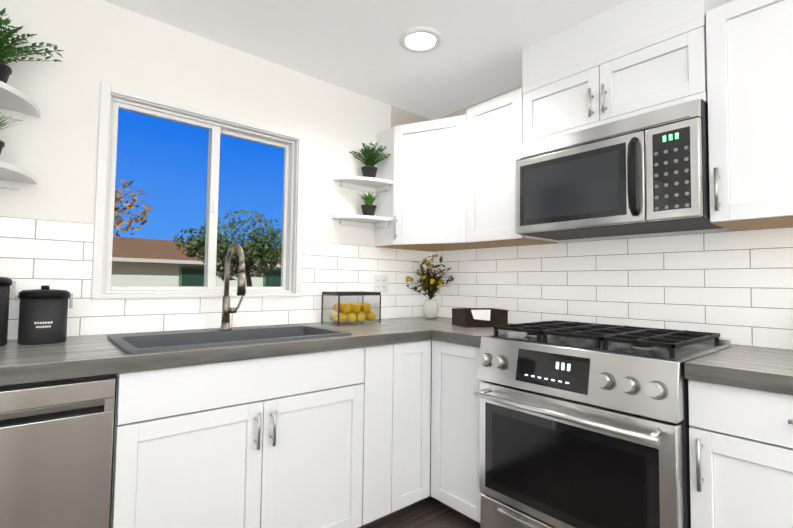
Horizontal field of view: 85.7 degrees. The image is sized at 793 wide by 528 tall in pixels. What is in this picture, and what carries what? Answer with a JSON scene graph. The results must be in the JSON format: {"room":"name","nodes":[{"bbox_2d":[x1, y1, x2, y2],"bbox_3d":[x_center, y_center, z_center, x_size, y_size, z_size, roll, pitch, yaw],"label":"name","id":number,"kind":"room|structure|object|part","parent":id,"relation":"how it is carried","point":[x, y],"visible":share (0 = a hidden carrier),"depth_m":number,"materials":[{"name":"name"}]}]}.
{"room":"kitchen","nodes":[
{"label":"kitchen","id":0,"kind":"room"},
{"bbox_2d":[0,0,390,294],"bbox_3d":[-0.978,0.060,2.100,3.110,2.324,0.140,3,-3,-40],"label":"wall","id":1,"kind":"structure","parent":0,"point":[53,148],"depth_m":1.90,"materials":[{"name":"white paint"}]},
{"bbox_2d":[0,81,39,189],"bbox_3d":[-1.392,-0.446,1.453,0.270,0.313,0.330,3,-3,-40],"label":"corner shelf","id":2,"kind":"object","parent":1,"relation":"attached to","point":[15,104],"depth_m":1.54,"materials":[{"name":"white wood"}]},
{"bbox_3d":[-1.435,-0.442,1.481,0.222,0.204,0.198,3,-3,-40],"label":"plant shelf","id":3,"kind":"part","parent":2,"relation":"part of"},
{"bbox_2d":[0,7,62,83],"bbox_3d":[-1.376,-0.744,1.503,0.328,0.285,0.286,3,-3,-40],"label":"potted plant","id":4,"kind":"object","parent":2,"relation":"on","point":[5,69],"visible":1,"depth_m":1.52,"materials":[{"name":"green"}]},
{"bbox_2d":[91,82,304,298],"bbox_3d":[-0.931,-0.291,2.138,0.952,0.913,0.161,3,-3,-40],"label":"window","id":5,"kind":"structure","parent":1,"relation":"in","point":[111,104],"depth_m":2.10,"materials":[{"name":"white plastic"}]},
{"bbox_2d":[0,216,431,339],"bbox_3d":[-0.938,0.105,2.035,3.090,0.510,0.006,3,-3,-40],"label":"backsplash","id":6,"kind":"structure","parent":1,"relation":"attached to","point":[34,253],"depth_m":1.97,"materials":[{"name":"tile"}]},
{"bbox_2d":[373,275,387,292],"bbox_3d":[-0.100,0.128,2.739,0.116,0.116,0.008,3,-3,-40],"label":"electrical outlet","id":7,"kind":"object","parent":6,"relation":"attached to","point":[380,284],"visible":0.98,"depth_m":2.74,"materials":[{"name":"white plastic"}]},
{"bbox_2d":[332,176,392,227],"bbox_3d":[-0.200,-0.373,2.567,0.320,0.278,0.175,3,-3,-40],"label":"corner shelf","id":8,"kind":"object","parent":1,"relation":"attached to","point":[370,184],"depth_m":2.58,"materials":[{"name":"white wood"}]},
{"bbox_3d":[-0.170,-0.363,2.600,0.176,0.161,0.160,3,-3,-40],"label":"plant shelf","id":9,"kind":"part","parent":8,"relation":"part of","materials":[{"name":"green plant"}]},
{"bbox_2d":[350,141,390,177],"bbox_3d":[-0.178,-0.628,2.599,0.258,0.234,0.164,3,-3,-40],"label":"potted plant","id":10,"kind":"object","parent":8,"relation":"on","point":[371,159],"visible":0.98,"depth_m":2.58,"materials":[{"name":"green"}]},
{"bbox_2d":[375,115,498,251],"bbox_3d":[0.243,-0.472,2.669,0.552,0.730,0.600,3,-3,-40],"label":"upper cabinet","id":11,"kind":"object","parent":1,"relation":"attached to","point":[421,201],"visible":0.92,"depth_m":2.52,"materials":[{"name":"white wood"}]},
{"bbox_2d":[102,0,733,119],"bbox_3d":[0.704,-1.218,0.199,3.350,0.100,5.240,3,-3,-40],"label":"ceiling","id":12,"kind":"structure","parent":0,"point":[474,57],"depth_m":2.05,"materials":[{"name":"white paint"}]},
{"bbox_2d":[399,27,441,52],"bbox_3d":[0.117,-1.084,2.078,0.210,0.012,0.210,3,-3,-40],"label":"recessed light","id":13,"kind":"object","parent":12,"relation":"in","point":[420,39],"visible":1,"depth_m":2.07,"materials":[{"name":"white plastic"}]},
{"bbox_2d":[363,497,479,527],"bbox_3d":[0.673,1.203,0.088,3.350,0.100,5.240,3,-3,-40],"label":"floor","id":14,"kind":"structure","parent":0,"point":[431,512],"depth_m":2.07,"materials":[{"name":"brown wood"}]},
{"bbox_2d":[0,374,115,527],"bbox_3d":[-1.224,0.755,1.351,0.467,0.853,0.604,3,-3,-40],"label":"dishwasher","id":15,"kind":"object","parent":14,"relation":"on","point":[56,442],"visible":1,"depth_m":1.20,"materials":[{"name":"grey metal"}]},
{"bbox_2d":[109,347,364,527],"bbox_3d":[-0.682,0.783,1.795,0.927,0.856,0.648,3,-3,-40],"label":"base cabinet","id":16,"kind":"object","parent":14,"relation":"on","point":[273,442],"visible":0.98,"depth_m":1.54,"materials":[{"name":"white wood"}]},
{"bbox_2d":[358,340,482,527],"bbox_3d":[0.161,0.817,2.311,1.023,0.856,0.954,3,-3,-40],"label":"base cabinet","id":17,"kind":"object","parent":14,"relation":"on","point":[421,425],"visible":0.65,"depth_m":2.02,"materials":[{"name":"white wood"}]},
{"bbox_2d":[474,320,731,527],"bbox_3d":[0.815,0.748,1.741,0.714,0.956,0.756,3,-3,-40],"label":"range","id":18,"kind":"object","parent":14,"relation":"on","point":[583,425],"visible":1,"depth_m":1.52,"materials":[{"name":"grey metal"}]},
{"bbox_2d":[688,379,792,527],"bbox_3d":[1.347,0.784,1.237,0.610,0.856,0.688,3,-3,-40],"label":"base cabinet","id":19,"kind":"object","parent":14,"relation":"on","point":[741,454],"visible":0.96,"depth_m":1.20,"materials":[{"name":"white wood"}]},
{"bbox_3d":[-1.083,0.710,0.310,0.664,0.856,2.388,3,-3,-40],"label":"base cabinet","id":20,"kind":"object","parent":14,"relation":"on","visible":0},
{"bbox_2d":[0,317,451,385],"bbox_3d":[-0.722,0.327,1.783,3.094,0.050,0.642,3,-3,-40],"label":"countertop","id":21,"kind":"structure","parent":20,"relation":"on","point":[94,355],"depth_m":1.44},
{"bbox_2d":[0,277,15,345],"bbox_3d":[-1.415,0.151,1.435,0.196,0.250,0.178,3,-3,-40],"label":"canister","id":22,"kind":"object","parent":21,"relation":"on","point":[6,283],"visible":1,"depth_m":1.46,"materials":[{"name":"grey"}]},
{"bbox_2d":[15,285,72,344],"bbox_3d":[-1.278,0.181,1.551,0.162,0.205,0.144,3,-3,-40],"label":"canister","id":23,"kind":"object","parent":21,"relation":"on","point":[43,312],"visible":1,"depth_m":1.50,"materials":[{"name":"grey metal"}]},
{"bbox_2d":[107,324,351,352],"bbox_3d":[-0.670,0.413,1.778,0.850,0.242,0.480,3,-3,-40],"label":"sink","id":24,"kind":"object","parent":21,"relation":"in","point":[148,342],"visible":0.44,"depth_m":1.80,"materials":[{"name":"grey"}]},
{"bbox_2d":[219,242,245,329],"bbox_3d":[-0.701,0.101,1.904,0.107,0.392,0.226,3,-3,-40],"label":"faucet","id":25,"kind":"object","parent":21,"relation":"on","point":[227,310],"visible":1,"depth_m":1.93,"materials":[{"name":"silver metal"}]},
{"bbox_2d":[321,291,380,325],"bbox_3d":[-0.255,0.247,2.420,0.286,0.178,0.176,3,-3,-40],"label":"box","id":26,"kind":"object","parent":21,"relation":"on","point":[351,293],"visible":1,"depth_m":2.37,"materials":[{"name":"clear glass"}]},
{"bbox_2d":[329,302,375,322],"bbox_3d":[-0.252,0.273,2.417,0.268,0.110,0.138,3,-3,-40],"label":"lemons","id":27,"kind":"object","parent":26,"relation":"in","point":[354,312],"visible":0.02,"depth_m":2.38,"materials":[{"name":"yellow food"}]},
{"bbox_2d":[406,254,454,318],"bbox_3d":[0.233,0.145,2.830,0.296,0.430,0.293,3,-3,-40],"label":"vase","id":28,"kind":"object","parent":21,"relation":"on","point":[432,285],"visible":0.98,"depth_m":2.82,"materials":[{"name":"white ceramic"}]},
{"bbox_2d":[432,325,517,346],"bbox_3d":[0.522,0.362,2.214,0.640,0.050,0.314,3,-3,-40],"label":"countertop","id":29,"kind":"structure","parent":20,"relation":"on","point":[471,336],"depth_m":2.06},
{"bbox_2d":[452,308,507,327],"bbox_3d":[0.464,0.296,2.380,0.262,0.094,0.185,2,-3,-17],"label":"basket","id":30,"kind":"object","parent":29,"relation":"on","point":[476,317],"visible":0.96,"depth_m":2.31,"materials":[{"name":"wood"}]},
{"bbox_2d":[684,345,792,394],"bbox_3d":[1.695,0.314,0.839,0.637,0.050,1.770,3,-3,-40],"label":"countertop","id":31,"kind":"structure","parent":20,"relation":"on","point":[762,368],"depth_m":1.26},
{"bbox_2d":[391,86,521,127],"bbox_3d":[1.161,-0.984,1.744,0.394,0.214,3.228,3,-3,-40],"label":"wall","id":32,"kind":"structure","parent":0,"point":[399,116],"depth_m":2.90,"materials":[{"name":"beige paint"}]},
{"bbox_2d":[558,228,730,242],"bbox_3d":[1.918,0.056,1.189,0.120,2.324,5.240,3,-3,-40],"label":"wall","id":33,"kind":"structure","parent":0,"point":[653,234],"depth_m":1.98,"materials":[{"name":"white paint"}]},
{"bbox_2d":[466,88,557,246],"bbox_3d":[0.636,-0.495,2.372,0.340,0.760,0.363,3,-3,-40],"label":"upper cabinet","id":34,"kind":"object","parent":33,"relation":"attached to","point":[494,134],"visible":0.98,"depth_m":2.27,"materials":[{"name":"white wood"}]},
{"bbox_2d":[432,227,792,349],"bbox_3d":[1.416,0.119,1.679,0.006,0.510,3.600,3,-3,-40],"label":"backsplash","id":35,"kind":"structure","parent":33,"relation":"attached to","point":[736,287],"depth_m":1.98,"materials":[{"name":"tile"}]},
{"bbox_2d":[522,16,707,145],"bbox_3d":[0.990,-0.732,1.941,0.378,0.317,0.760,3,-3,-40],"label":"upper cabinet","id":36,"kind":"object","parent":33,"relation":"attached to","point":[664,69],"visible":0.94,"depth_m":1.78,"materials":[{"name":"white wood"}]},
{"bbox_2d":[516,99,722,239],"bbox_3d":[0.953,-0.360,1.896,0.454,0.425,0.756,3,-3,-40],"label":"microwave","id":37,"kind":"object","parent":36,"relation":"attached to","point":[646,173],"visible":0.98,"depth_m":1.71,"materials":[{"name":"grey metal"}]},
{"bbox_2d":[522,0,726,86],"bbox_3d":[1.008,-0.987,1.965,0.340,0.192,0.762,3,-3,-40],"label":"soffit","id":38,"kind":"structure","parent":33,"relation":"attached to","point":[622,25],"depth_m":1.83,"materials":[{"name":"white paint"}]},
{"bbox_2d":[706,0,792,230],"bbox_3d":[1.470,-0.539,1.393,0.340,0.770,0.679,3,-3,-40],"label":"upper cabinet","id":39,"kind":"object","parent":33,"relation":"attached to","point":[749,45],"visible":1,"depth_m":1.44,"materials":[{"name":"white wood"}]},
{"label":"outside","id":40,"kind":"structure","parent":0,"visible":0},
{"bbox_3d":[-38.751,3.114,48.767,120.000,0.210,119.700,3,-3,-40],"label":"ground","id":41,"kind":"structure","parent":40,"visible":0},
{"bbox_2d":[113,180,150,239],"bbox_3d":[-5.881,-0.403,6.421,3.847,3.848,3.308,3,-3,-40],"label":"tree","id":42,"kind":"object","parent":41,"relation":"on","point":[118,218],"depth_m":7.32,"materials":[{"name":"brown plant"}]},
{"bbox_2d":[111,237,280,286],"bbox_3d":[-22.012,0.039,21.529,43.200,3.900,10.420,3,-3,-40],"label":"house","id":43,"kind":"structure","parent":41,"relation":"on","point":[183,268],"depth_m":23.88,"materials":[{"name":"white"}]},
{"bbox_2d":[172,209,281,286],"bbox_3d":[-6.627,-0.181,18.240,5.114,4.458,3.971,3,-3,-40],"label":"tree","id":44,"kind":"object","parent":41,"relation":"on","point":[264,248],"depth_m":17.72,"materials":[{"name":"green plant"}]}
]}

